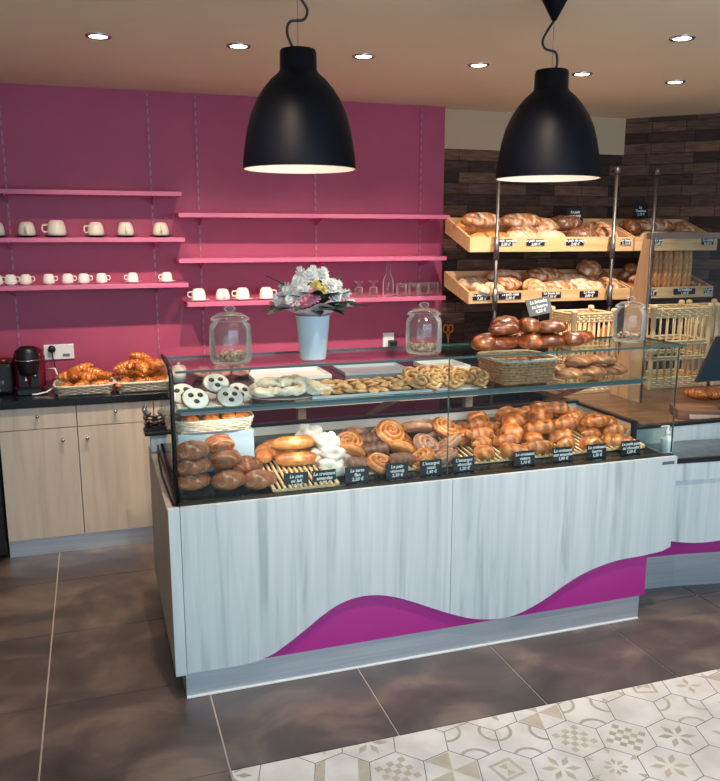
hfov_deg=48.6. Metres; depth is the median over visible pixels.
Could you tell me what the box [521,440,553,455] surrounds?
croissant
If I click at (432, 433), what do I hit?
swirl
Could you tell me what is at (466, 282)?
loaf
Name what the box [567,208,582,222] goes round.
price card
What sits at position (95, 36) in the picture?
recessed light
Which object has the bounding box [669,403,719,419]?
wooden box
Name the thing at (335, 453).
bun
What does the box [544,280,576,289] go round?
loaf
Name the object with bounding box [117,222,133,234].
coffee cup
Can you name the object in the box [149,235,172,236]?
saucer
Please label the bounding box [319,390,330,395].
cookie
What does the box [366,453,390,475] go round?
swirl
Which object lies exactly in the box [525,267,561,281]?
loaf
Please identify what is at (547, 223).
round loaf
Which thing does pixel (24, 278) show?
coffee cup
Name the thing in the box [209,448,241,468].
loaf
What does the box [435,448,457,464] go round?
swirl
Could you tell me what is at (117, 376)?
croissant
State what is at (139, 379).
croissant
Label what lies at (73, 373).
croissant
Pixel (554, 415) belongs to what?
croissant
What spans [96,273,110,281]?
coffee cup
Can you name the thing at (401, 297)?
wall shelf
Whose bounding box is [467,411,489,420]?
croissant
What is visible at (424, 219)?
wall shelf
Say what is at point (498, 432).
croissant
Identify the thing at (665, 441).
soap dispenser
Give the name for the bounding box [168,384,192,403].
cookie
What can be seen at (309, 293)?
flower bouquet
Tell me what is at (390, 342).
plug
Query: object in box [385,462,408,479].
price card
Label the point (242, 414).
glazed brioche
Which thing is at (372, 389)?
cookie
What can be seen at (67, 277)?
coffee cup
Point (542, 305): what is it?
price card
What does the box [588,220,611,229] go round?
round loaf
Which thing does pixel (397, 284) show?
tumbler
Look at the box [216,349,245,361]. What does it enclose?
sweets
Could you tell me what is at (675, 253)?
baguette
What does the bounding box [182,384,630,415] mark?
glass shelf
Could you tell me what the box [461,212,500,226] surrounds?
loaf
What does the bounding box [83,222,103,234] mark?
coffee cup
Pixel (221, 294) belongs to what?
coffee cup
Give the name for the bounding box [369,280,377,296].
glass
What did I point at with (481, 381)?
palmier
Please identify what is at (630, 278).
roll
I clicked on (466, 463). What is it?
price card
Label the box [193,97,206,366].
shelf rail
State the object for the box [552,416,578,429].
croissant
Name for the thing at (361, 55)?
recessed light
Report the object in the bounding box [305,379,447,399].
baking tray
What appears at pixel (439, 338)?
glass jar
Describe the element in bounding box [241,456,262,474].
loaf
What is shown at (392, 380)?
cookie
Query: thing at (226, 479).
loaf
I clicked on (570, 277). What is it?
loaf
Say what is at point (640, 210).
price card
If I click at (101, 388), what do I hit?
bread basket
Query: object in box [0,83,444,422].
wall
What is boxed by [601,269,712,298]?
tray
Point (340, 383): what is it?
cookie
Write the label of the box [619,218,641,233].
loaf
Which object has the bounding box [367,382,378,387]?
cookie
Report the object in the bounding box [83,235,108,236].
saucer
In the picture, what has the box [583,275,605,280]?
loaf
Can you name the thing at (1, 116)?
shelf rail
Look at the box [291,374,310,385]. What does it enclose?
pastry
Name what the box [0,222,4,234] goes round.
coffee cup
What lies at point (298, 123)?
pendant lamp
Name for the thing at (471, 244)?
tray
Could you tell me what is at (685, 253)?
baguette
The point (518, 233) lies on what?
loaf
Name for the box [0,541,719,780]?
floor
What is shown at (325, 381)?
cookie
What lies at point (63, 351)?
power socket
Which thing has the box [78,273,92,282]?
coffee cup
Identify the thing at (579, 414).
croissant
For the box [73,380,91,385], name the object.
croissant
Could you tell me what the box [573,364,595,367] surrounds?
loaf
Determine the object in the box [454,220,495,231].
loaf
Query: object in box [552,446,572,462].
price card
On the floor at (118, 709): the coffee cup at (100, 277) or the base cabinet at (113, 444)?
the base cabinet at (113, 444)
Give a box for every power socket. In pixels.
[43,344,73,359]
[383,332,393,346]
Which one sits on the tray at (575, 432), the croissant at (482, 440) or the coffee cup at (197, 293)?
the croissant at (482, 440)
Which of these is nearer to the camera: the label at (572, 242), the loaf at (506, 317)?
the loaf at (506, 317)
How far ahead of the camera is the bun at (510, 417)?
3.73 m
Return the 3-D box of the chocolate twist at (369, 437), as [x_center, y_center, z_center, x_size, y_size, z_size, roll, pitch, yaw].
[0.043,0.213,3.526,0.132,0.067,0.068,1,11,7]
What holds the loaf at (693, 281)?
on the rack at (668, 244)
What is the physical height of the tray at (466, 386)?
0.005 m
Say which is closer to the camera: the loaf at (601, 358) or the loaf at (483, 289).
the loaf at (601, 358)
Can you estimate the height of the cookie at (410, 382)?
0.028 m
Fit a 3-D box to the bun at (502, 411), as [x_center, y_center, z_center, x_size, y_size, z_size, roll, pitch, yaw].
[0.721,0.116,3.886,0.103,0.077,0.104,-3,11,-13]
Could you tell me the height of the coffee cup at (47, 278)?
0.052 m
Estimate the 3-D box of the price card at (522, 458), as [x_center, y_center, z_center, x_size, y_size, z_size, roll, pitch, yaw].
[0.709,0.293,3.439,0.098,0.066,0.020,-4,12,-18]
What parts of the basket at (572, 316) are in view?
post, post, post, post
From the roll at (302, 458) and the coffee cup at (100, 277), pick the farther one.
the coffee cup at (100, 277)
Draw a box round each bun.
[294,423,322,436]
[310,448,322,466]
[313,431,326,447]
[315,431,340,450]
[316,445,345,461]
[318,458,346,476]
[344,451,351,462]
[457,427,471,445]
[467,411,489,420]
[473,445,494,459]
[498,406,516,418]
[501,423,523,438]
[502,411,524,425]
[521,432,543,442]
[530,401,549,414]
[579,436,602,449]
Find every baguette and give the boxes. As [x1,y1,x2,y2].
[592,325,606,379]
[609,326,617,377]
[651,251,657,286]
[656,251,662,286]
[660,251,668,286]
[666,251,672,286]
[670,251,678,286]
[676,251,682,286]
[680,251,688,285]
[686,251,692,285]
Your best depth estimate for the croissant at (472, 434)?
3.55 m
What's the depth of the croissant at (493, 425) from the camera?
3.76 m
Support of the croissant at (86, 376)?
on the croissant at (82, 382)
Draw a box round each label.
[473,294,490,299]
[499,239,516,245]
[499,293,520,299]
[525,239,546,245]
[542,292,560,297]
[565,239,585,245]
[580,291,597,296]
[620,239,631,244]
[651,289,657,294]
[655,239,662,244]
[673,288,695,294]
[701,239,713,244]
[704,288,712,293]
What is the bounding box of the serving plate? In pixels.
[247,393,317,400]
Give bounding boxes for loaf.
[177,440,209,459]
[177,457,210,475]
[178,472,210,490]
[205,433,234,453]
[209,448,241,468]
[211,470,245,489]
[214,462,243,473]
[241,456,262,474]
[243,469,276,489]
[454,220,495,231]
[458,276,489,289]
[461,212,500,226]
[470,232,509,236]
[470,283,490,295]
[471,334,495,350]
[484,282,504,293]
[487,269,520,280]
[488,321,519,335]
[490,315,518,324]
[493,275,522,289]
[493,335,517,349]
[501,213,541,226]
[507,226,540,232]
[507,230,537,236]
[511,331,535,338]
[517,317,540,332]
[518,333,542,348]
[522,278,546,289]
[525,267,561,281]
[536,217,556,230]
[536,230,565,236]
[537,333,564,346]
[538,319,567,333]
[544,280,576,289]
[550,215,581,230]
[553,273,586,282]
[554,364,573,372]
[555,367,582,379]
[562,331,584,346]
[564,355,591,366]
[565,227,598,236]
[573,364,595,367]
[574,280,604,288]
[576,260,601,276]
[577,330,593,343]
[578,365,606,376]
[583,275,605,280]
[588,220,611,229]
[588,353,616,364]
[595,227,618,236]
[595,362,619,366]
[597,277,620,287]
[604,364,627,375]
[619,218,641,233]
[638,218,672,230]
[639,231,664,236]
[670,231,697,232]
[671,221,695,231]
[690,278,695,285]
[692,281,706,285]
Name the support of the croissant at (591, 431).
on the tray at (575, 432)
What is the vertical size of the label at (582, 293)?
0.044 m
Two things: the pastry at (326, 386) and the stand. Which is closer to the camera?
the pastry at (326, 386)
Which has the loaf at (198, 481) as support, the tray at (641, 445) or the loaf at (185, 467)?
the loaf at (185, 467)
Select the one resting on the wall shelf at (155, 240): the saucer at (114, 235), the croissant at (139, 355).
the saucer at (114, 235)
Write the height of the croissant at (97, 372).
0.069 m
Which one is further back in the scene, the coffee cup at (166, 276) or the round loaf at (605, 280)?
the round loaf at (605, 280)
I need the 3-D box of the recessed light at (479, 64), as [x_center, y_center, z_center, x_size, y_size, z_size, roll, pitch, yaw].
[0.593,-1.625,3.987,0.110,0.006,0.110,-4,12,-18]
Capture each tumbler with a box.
[396,283,406,296]
[408,282,418,295]
[419,282,429,295]
[428,282,438,295]
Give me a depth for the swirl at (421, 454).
3.36 m
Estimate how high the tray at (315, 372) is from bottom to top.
0.022 m
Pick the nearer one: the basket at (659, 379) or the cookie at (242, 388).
the cookie at (242, 388)
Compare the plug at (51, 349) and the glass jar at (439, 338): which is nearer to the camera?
the glass jar at (439, 338)
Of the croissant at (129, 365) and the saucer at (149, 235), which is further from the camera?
the saucer at (149, 235)
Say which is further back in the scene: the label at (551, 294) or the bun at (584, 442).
the label at (551, 294)
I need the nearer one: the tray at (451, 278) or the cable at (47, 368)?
the cable at (47, 368)
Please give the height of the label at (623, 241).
0.044 m
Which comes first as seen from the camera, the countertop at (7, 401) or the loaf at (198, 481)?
the loaf at (198, 481)
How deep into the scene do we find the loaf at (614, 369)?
3.73 m
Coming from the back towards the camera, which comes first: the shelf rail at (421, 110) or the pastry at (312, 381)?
the shelf rail at (421, 110)
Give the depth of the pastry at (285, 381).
3.26 m
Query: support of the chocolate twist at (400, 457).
on the tray at (575, 432)
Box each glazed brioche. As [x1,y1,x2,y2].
[180,415,199,421]
[202,414,219,420]
[221,412,236,418]
[236,411,250,417]
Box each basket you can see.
[53,377,113,395]
[113,374,168,392]
[169,411,253,434]
[477,349,557,384]
[546,305,616,394]
[623,300,713,389]
[683,299,719,384]
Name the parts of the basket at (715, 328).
post, post, post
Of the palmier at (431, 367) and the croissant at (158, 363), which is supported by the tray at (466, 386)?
the palmier at (431, 367)
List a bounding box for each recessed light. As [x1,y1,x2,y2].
[85,33,111,39]
[226,43,250,49]
[352,53,374,58]
[468,62,489,67]
[571,72,592,76]
[665,80,685,83]
[669,35,695,41]
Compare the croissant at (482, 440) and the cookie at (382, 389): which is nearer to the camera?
the cookie at (382, 389)
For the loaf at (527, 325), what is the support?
on the loaf at (526, 340)
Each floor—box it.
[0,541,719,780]
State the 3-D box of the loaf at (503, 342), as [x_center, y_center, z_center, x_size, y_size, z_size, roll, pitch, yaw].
[0.603,-0.204,3.366,0.158,0.064,0.088,-8,14,-35]
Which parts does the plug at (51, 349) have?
cord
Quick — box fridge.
[0,449,9,555]
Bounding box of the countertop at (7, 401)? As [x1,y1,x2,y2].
[0,361,477,409]
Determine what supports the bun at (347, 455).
on the display counter at (264, 586)
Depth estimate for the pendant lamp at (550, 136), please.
2.76 m
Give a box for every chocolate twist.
[346,457,370,471]
[359,431,381,444]
[360,441,389,455]
[389,452,416,465]
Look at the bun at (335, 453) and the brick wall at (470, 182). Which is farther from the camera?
the brick wall at (470, 182)
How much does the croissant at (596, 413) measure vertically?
0.070 m
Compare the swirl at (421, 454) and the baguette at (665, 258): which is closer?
the swirl at (421, 454)
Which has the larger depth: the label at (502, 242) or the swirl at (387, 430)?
the label at (502, 242)
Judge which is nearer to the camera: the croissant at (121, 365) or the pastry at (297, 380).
the pastry at (297, 380)
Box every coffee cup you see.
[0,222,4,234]
[5,274,19,282]
[18,222,35,234]
[20,274,34,283]
[41,220,66,234]
[43,274,57,282]
[62,273,76,281]
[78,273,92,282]
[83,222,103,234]
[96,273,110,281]
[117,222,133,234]
[124,272,138,280]
[153,222,168,234]
[158,272,172,280]
[187,288,205,299]
[216,289,229,299]
[231,287,249,298]
[259,287,276,297]
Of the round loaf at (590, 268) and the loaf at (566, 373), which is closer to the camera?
the loaf at (566, 373)
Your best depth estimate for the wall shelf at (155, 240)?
4.57 m
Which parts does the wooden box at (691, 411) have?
plate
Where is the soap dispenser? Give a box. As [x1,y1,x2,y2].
[659,425,672,452]
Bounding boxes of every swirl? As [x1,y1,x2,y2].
[336,431,362,445]
[340,442,365,457]
[342,426,368,433]
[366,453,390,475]
[376,419,404,441]
[387,440,414,453]
[402,420,431,435]
[403,432,412,445]
[410,448,434,470]
[413,427,437,437]
[413,433,439,452]
[422,418,442,440]
[432,417,457,437]
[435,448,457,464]
[438,432,461,450]
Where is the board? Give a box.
[610,233,719,402]
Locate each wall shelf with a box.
[0,189,181,204]
[0,237,184,249]
[0,281,188,295]
[175,213,449,225]
[175,255,446,268]
[183,294,445,310]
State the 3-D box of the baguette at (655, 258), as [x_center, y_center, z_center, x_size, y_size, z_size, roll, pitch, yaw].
[2.024,-0.834,5.492,0.046,0.300,0.056,-2,11,-8]
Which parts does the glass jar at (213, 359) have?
lid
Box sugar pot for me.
[171,362,185,382]
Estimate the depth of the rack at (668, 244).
5.40 m
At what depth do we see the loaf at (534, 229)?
5.15 m
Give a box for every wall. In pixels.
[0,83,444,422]
[439,149,621,408]
[444,109,625,154]
[613,113,719,372]
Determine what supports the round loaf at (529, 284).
on the rack at (471, 244)
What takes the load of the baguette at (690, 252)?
on the rack at (668, 244)
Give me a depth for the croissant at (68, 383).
4.36 m
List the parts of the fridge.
door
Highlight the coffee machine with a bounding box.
[13,346,45,395]
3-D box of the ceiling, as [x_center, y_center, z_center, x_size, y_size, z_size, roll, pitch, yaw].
[1.098,-1.356,2.337,7.500,0.100,6.550,-4,12,-18]
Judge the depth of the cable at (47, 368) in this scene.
4.42 m
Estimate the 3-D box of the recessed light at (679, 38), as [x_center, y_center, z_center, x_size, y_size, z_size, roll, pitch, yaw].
[1.390,-1.518,3.441,0.110,0.006,0.110,-4,12,-18]
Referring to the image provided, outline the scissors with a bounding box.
[443,324,453,350]
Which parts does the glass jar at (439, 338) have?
lid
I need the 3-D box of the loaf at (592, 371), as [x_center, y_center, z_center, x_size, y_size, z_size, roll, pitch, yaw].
[1.080,-0.089,3.730,0.152,0.056,0.104,0,11,-1]
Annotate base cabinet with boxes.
[0,405,85,557]
[76,400,152,548]
[153,399,221,442]
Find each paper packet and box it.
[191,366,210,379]
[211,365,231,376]
[232,364,250,376]
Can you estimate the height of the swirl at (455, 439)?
0.104 m
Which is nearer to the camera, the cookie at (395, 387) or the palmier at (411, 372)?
the cookie at (395, 387)
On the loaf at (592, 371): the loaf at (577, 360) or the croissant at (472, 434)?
the loaf at (577, 360)
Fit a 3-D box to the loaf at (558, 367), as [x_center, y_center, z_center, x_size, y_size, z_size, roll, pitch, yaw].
[0.947,-0.099,3.780,0.152,0.056,0.104,0,11,-1]
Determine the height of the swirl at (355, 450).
0.109 m
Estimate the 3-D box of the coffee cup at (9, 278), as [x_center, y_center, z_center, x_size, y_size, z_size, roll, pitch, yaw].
[-1.975,-0.631,4.518,0.076,0.052,0.066,6,13,29]
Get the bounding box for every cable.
[32,368,57,394]
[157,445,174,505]
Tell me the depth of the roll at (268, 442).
3.40 m
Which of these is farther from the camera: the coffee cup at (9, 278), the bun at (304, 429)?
the coffee cup at (9, 278)
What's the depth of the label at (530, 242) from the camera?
5.02 m
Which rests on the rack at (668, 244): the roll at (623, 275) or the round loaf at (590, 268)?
the roll at (623, 275)
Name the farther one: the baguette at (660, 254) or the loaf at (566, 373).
the baguette at (660, 254)
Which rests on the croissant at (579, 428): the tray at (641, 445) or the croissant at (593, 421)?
the croissant at (593, 421)
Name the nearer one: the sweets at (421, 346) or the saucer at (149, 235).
the sweets at (421, 346)
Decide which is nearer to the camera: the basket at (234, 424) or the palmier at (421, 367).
the basket at (234, 424)
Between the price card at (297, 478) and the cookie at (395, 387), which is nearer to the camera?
the price card at (297, 478)
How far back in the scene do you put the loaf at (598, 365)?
3.83 m
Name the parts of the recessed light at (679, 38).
bulb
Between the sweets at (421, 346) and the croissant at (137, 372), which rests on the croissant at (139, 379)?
the croissant at (137, 372)
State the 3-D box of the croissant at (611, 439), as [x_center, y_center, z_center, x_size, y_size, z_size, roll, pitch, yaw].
[1.194,0.241,3.686,0.142,0.080,0.087,4,12,18]
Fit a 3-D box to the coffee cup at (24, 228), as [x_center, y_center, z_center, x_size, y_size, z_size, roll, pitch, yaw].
[-1.887,-0.912,4.502,0.093,0.078,0.108,4,12,18]
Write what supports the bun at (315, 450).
on the display counter at (264, 586)
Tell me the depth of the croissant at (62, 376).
4.40 m
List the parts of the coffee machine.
lever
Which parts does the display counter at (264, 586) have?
panel, frame, corner panel, panel, lining trim, plinth trim, hem panel, sill, panel, lining trim, maker plate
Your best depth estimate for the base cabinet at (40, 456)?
4.35 m
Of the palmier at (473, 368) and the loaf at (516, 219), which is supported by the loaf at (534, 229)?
the loaf at (516, 219)
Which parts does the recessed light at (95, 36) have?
bulb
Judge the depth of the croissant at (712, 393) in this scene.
4.66 m
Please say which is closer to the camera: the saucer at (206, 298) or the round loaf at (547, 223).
the saucer at (206, 298)
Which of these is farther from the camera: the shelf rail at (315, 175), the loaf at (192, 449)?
the shelf rail at (315, 175)
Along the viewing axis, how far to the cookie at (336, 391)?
3.28 m
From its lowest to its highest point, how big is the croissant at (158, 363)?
0.070 m
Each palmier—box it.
[402,365,428,377]
[404,369,433,385]
[413,372,442,390]
[426,364,454,371]
[430,367,456,380]
[436,371,467,389]
[451,366,479,384]
[461,369,489,387]
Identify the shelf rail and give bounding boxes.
[0,92,20,347]
[145,94,161,368]
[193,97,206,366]
[314,173,318,363]
[417,109,422,357]
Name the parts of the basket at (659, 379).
post, post, post, post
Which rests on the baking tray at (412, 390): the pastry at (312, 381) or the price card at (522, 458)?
the pastry at (312, 381)
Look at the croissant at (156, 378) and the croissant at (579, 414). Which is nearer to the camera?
the croissant at (579, 414)
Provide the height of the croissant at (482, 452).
0.062 m
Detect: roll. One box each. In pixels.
[254,444,272,462]
[262,439,273,447]
[270,447,309,458]
[271,435,314,449]
[275,451,316,465]
[617,270,630,279]
[623,263,636,271]
[627,274,635,283]
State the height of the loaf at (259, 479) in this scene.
0.074 m
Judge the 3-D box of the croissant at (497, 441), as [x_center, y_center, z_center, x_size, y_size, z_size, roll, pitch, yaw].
[0.657,0.230,3.604,0.157,0.074,0.079,0,11,1]
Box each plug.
[48,345,56,381]
[386,340,396,359]
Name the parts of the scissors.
handle, handle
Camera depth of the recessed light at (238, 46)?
3.57 m
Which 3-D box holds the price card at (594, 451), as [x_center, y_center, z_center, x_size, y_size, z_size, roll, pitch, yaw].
[1.052,0.271,3.551,0.098,0.066,0.020,-4,12,-18]
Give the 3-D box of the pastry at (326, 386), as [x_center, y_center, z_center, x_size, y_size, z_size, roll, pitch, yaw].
[-0.151,-0.009,3.322,0.112,0.046,0.077,-6,12,-27]
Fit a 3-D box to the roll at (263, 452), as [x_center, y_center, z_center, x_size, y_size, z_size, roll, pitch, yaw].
[-0.405,0.265,3.346,0.077,0.059,0.187,-2,11,-9]
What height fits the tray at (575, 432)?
0.063 m
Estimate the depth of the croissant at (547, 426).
3.64 m
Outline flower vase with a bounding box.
[295,314,329,359]
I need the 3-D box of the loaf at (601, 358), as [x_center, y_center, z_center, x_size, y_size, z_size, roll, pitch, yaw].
[1.143,-0.148,3.783,0.152,0.056,0.104,0,11,-1]
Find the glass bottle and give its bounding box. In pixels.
[383,263,393,295]
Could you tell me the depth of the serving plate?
3.25 m
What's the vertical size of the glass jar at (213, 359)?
0.214 m
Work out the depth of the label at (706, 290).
5.51 m
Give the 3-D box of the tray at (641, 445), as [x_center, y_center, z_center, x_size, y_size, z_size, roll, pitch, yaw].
[1.202,0.213,3.823,0.120,0.053,0.359,-4,12,-18]
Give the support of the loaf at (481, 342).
on the display counter at (264, 586)
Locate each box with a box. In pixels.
[170,419,254,471]
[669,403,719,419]
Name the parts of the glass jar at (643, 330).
lid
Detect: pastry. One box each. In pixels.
[249,382,256,389]
[249,386,273,397]
[256,377,280,387]
[268,386,282,395]
[277,375,292,387]
[280,386,300,395]
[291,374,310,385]
[294,385,305,395]
[305,383,323,395]
[308,378,318,383]
[316,382,334,391]
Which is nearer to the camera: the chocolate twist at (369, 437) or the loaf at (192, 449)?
the loaf at (192, 449)
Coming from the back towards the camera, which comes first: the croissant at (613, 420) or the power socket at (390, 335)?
the power socket at (390, 335)
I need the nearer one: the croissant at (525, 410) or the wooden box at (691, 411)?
the croissant at (525, 410)
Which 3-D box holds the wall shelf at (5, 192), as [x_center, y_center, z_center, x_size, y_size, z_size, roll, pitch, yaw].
[-1.895,-1.092,4.491,1.728,0.071,0.229,-4,12,-18]
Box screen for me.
[694,336,719,409]
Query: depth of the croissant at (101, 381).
4.42 m
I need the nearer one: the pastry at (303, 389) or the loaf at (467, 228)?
the pastry at (303, 389)
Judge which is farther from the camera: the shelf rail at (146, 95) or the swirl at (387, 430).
the shelf rail at (146, 95)
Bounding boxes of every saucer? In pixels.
[14,235,39,237]
[44,235,69,236]
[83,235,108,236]
[114,235,137,236]
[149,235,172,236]
[188,298,208,301]
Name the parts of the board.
rail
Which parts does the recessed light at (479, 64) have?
bulb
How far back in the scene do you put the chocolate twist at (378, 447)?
3.40 m
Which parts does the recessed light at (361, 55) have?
bulb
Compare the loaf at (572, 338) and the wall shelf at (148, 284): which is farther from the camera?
the wall shelf at (148, 284)
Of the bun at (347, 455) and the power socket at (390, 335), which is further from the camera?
the power socket at (390, 335)
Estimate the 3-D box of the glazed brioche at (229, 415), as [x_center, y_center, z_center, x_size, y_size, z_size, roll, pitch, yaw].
[-0.530,0.112,3.263,0.072,0.050,0.070,0,11,-1]
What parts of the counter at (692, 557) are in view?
hem panel, panel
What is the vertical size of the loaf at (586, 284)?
0.090 m
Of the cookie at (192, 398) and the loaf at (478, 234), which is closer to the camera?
the cookie at (192, 398)
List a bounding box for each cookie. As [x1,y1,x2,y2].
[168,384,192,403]
[181,388,209,408]
[202,374,229,393]
[216,387,243,406]
[230,383,252,402]
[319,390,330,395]
[320,379,331,383]
[332,390,342,393]
[337,381,347,386]
[342,383,352,388]
[344,389,356,392]
[355,382,365,388]
[356,389,366,392]
[359,378,369,381]
[363,380,374,383]
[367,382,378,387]
[368,387,378,392]
[378,387,388,391]
[379,381,390,386]
[390,378,398,383]
[391,386,402,389]
[393,380,403,386]
[406,379,417,385]
[411,384,422,388]
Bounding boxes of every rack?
[444,163,632,404]
[601,168,716,304]
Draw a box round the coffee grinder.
[0,357,15,394]
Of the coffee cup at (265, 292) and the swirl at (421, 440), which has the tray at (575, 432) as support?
the swirl at (421, 440)
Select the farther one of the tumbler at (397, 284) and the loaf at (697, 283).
the loaf at (697, 283)
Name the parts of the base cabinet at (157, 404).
door, drawer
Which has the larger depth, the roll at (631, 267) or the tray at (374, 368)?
the roll at (631, 267)
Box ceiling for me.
[0,0,719,118]
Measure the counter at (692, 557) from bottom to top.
0.836 m
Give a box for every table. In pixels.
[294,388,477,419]
[534,384,719,424]
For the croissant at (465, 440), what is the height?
0.075 m
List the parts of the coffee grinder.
lid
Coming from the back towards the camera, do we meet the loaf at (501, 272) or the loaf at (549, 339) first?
the loaf at (501, 272)
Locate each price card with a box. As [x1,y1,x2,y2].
[284,471,308,487]
[312,469,335,485]
[345,466,368,483]
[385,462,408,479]
[419,459,441,475]
[453,456,474,472]
[514,450,534,466]
[525,296,552,316]
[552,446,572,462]
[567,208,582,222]
[587,443,606,458]
[621,440,639,455]
[633,203,647,219]
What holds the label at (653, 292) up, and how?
attached to the rack at (668, 244)
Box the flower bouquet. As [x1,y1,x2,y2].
[263,265,368,316]
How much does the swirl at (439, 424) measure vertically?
0.085 m
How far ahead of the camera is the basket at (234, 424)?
3.19 m
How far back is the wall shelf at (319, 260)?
4.98 m
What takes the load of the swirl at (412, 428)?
on the swirl at (432, 433)
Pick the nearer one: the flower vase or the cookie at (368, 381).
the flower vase
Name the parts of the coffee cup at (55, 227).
handle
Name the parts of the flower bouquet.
flower, flower, flower, flower, flower, flower, flower, flower, flower, flower, flower, flower, flower, flower, flower, flower, flower, flower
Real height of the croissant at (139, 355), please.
0.059 m
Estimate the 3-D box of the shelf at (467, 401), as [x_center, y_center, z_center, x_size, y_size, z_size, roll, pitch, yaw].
[0.169,0.369,5.028,1.200,0.843,0.100,-4,12,-18]
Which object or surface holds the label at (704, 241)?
attached to the rack at (668, 244)
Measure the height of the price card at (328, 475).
0.066 m
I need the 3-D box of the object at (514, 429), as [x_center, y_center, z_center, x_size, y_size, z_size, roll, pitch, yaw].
[0.692,0.188,3.632,0.099,0.074,0.103,6,13,29]
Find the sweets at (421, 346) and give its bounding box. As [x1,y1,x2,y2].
[411,340,436,351]
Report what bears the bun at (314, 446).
on the display counter at (264, 586)
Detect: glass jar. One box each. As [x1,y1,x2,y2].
[209,306,251,364]
[406,302,441,354]
[612,296,645,342]
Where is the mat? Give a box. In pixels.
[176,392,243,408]
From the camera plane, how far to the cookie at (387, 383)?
3.38 m
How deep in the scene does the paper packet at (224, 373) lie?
4.87 m
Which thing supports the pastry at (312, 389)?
on the serving plate
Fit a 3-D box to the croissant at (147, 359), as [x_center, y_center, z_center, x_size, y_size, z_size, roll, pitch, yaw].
[-1.214,-0.167,4.551,0.128,0.057,0.063,6,13,30]
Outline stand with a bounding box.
[142,402,167,451]
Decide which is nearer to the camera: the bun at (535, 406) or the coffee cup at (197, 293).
the bun at (535, 406)
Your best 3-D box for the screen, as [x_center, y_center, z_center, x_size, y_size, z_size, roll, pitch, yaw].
[1.919,-0.091,4.271,0.335,0.436,0.150,-4,12,-18]
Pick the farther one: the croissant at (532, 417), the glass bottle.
the glass bottle
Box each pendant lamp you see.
[243,0,355,173]
[496,0,600,181]
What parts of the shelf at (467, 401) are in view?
leg, leg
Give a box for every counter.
[148,336,685,698]
[636,417,719,588]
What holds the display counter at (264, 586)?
on the floor at (118, 709)
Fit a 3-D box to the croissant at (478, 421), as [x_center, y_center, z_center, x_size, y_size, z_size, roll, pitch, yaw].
[0.554,0.155,3.722,0.157,0.071,0.079,-9,14,-38]
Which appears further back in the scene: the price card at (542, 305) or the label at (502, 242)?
the label at (502, 242)
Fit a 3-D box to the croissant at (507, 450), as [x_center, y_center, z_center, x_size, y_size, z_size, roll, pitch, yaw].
[0.681,0.273,3.506,0.136,0.086,0.083,-3,11,-13]
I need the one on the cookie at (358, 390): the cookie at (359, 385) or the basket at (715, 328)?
the cookie at (359, 385)
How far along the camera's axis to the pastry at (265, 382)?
3.25 m
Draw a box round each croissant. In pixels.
[55,371,77,381]
[55,381,73,389]
[67,367,78,379]
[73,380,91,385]
[75,363,93,372]
[78,372,94,381]
[81,367,105,378]
[92,371,114,380]
[92,379,114,384]
[113,360,136,370]
[113,373,134,379]
[115,368,134,375]
[115,377,131,387]
[126,358,141,369]
[129,351,149,359]
[134,369,146,376]
[134,376,152,381]
[135,361,147,372]
[142,357,152,364]
[146,358,164,370]
[147,370,157,374]
[148,369,165,376]
[151,376,167,385]
[455,422,465,426]
[461,416,489,429]
[463,427,492,440]
[472,436,491,447]
[488,421,501,432]
[491,433,520,447]
[495,412,501,422]
[495,428,524,435]
[499,442,527,460]
[516,405,530,418]
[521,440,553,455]
[524,419,554,434]
[528,409,552,422]
[545,401,568,414]
[546,429,572,443]
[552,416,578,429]
[553,411,570,417]
[555,435,574,449]
[559,410,584,420]
[576,424,587,432]
[578,414,610,428]
[581,428,601,437]
[584,412,600,417]
[598,424,628,435]
[602,433,633,449]
[606,415,616,424]
[683,388,707,398]
[706,389,719,398]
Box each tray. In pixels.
[17,373,41,395]
[247,366,331,381]
[262,447,339,491]
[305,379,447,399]
[332,362,404,375]
[344,419,618,474]
[413,359,470,368]
[441,383,486,389]
[444,269,629,303]
[445,218,632,251]
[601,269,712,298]
[602,434,644,448]
[603,219,716,250]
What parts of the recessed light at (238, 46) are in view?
bulb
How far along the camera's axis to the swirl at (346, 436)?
3.47 m
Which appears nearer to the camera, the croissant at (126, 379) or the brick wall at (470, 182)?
the croissant at (126, 379)
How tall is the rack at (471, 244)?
2.172 m
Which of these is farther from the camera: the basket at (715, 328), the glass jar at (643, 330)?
the basket at (715, 328)
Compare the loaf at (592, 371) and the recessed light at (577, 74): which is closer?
the loaf at (592, 371)
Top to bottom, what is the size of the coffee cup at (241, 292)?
0.068 m
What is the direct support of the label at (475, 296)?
attached to the rack at (471, 244)
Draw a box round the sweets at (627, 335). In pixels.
[617,331,640,339]
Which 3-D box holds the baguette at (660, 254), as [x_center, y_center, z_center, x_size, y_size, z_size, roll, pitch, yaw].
[2.061,-0.841,5.514,0.046,0.300,0.056,-2,11,-8]
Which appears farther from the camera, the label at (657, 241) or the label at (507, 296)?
the label at (657, 241)
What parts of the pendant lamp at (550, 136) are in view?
lamp shade, cord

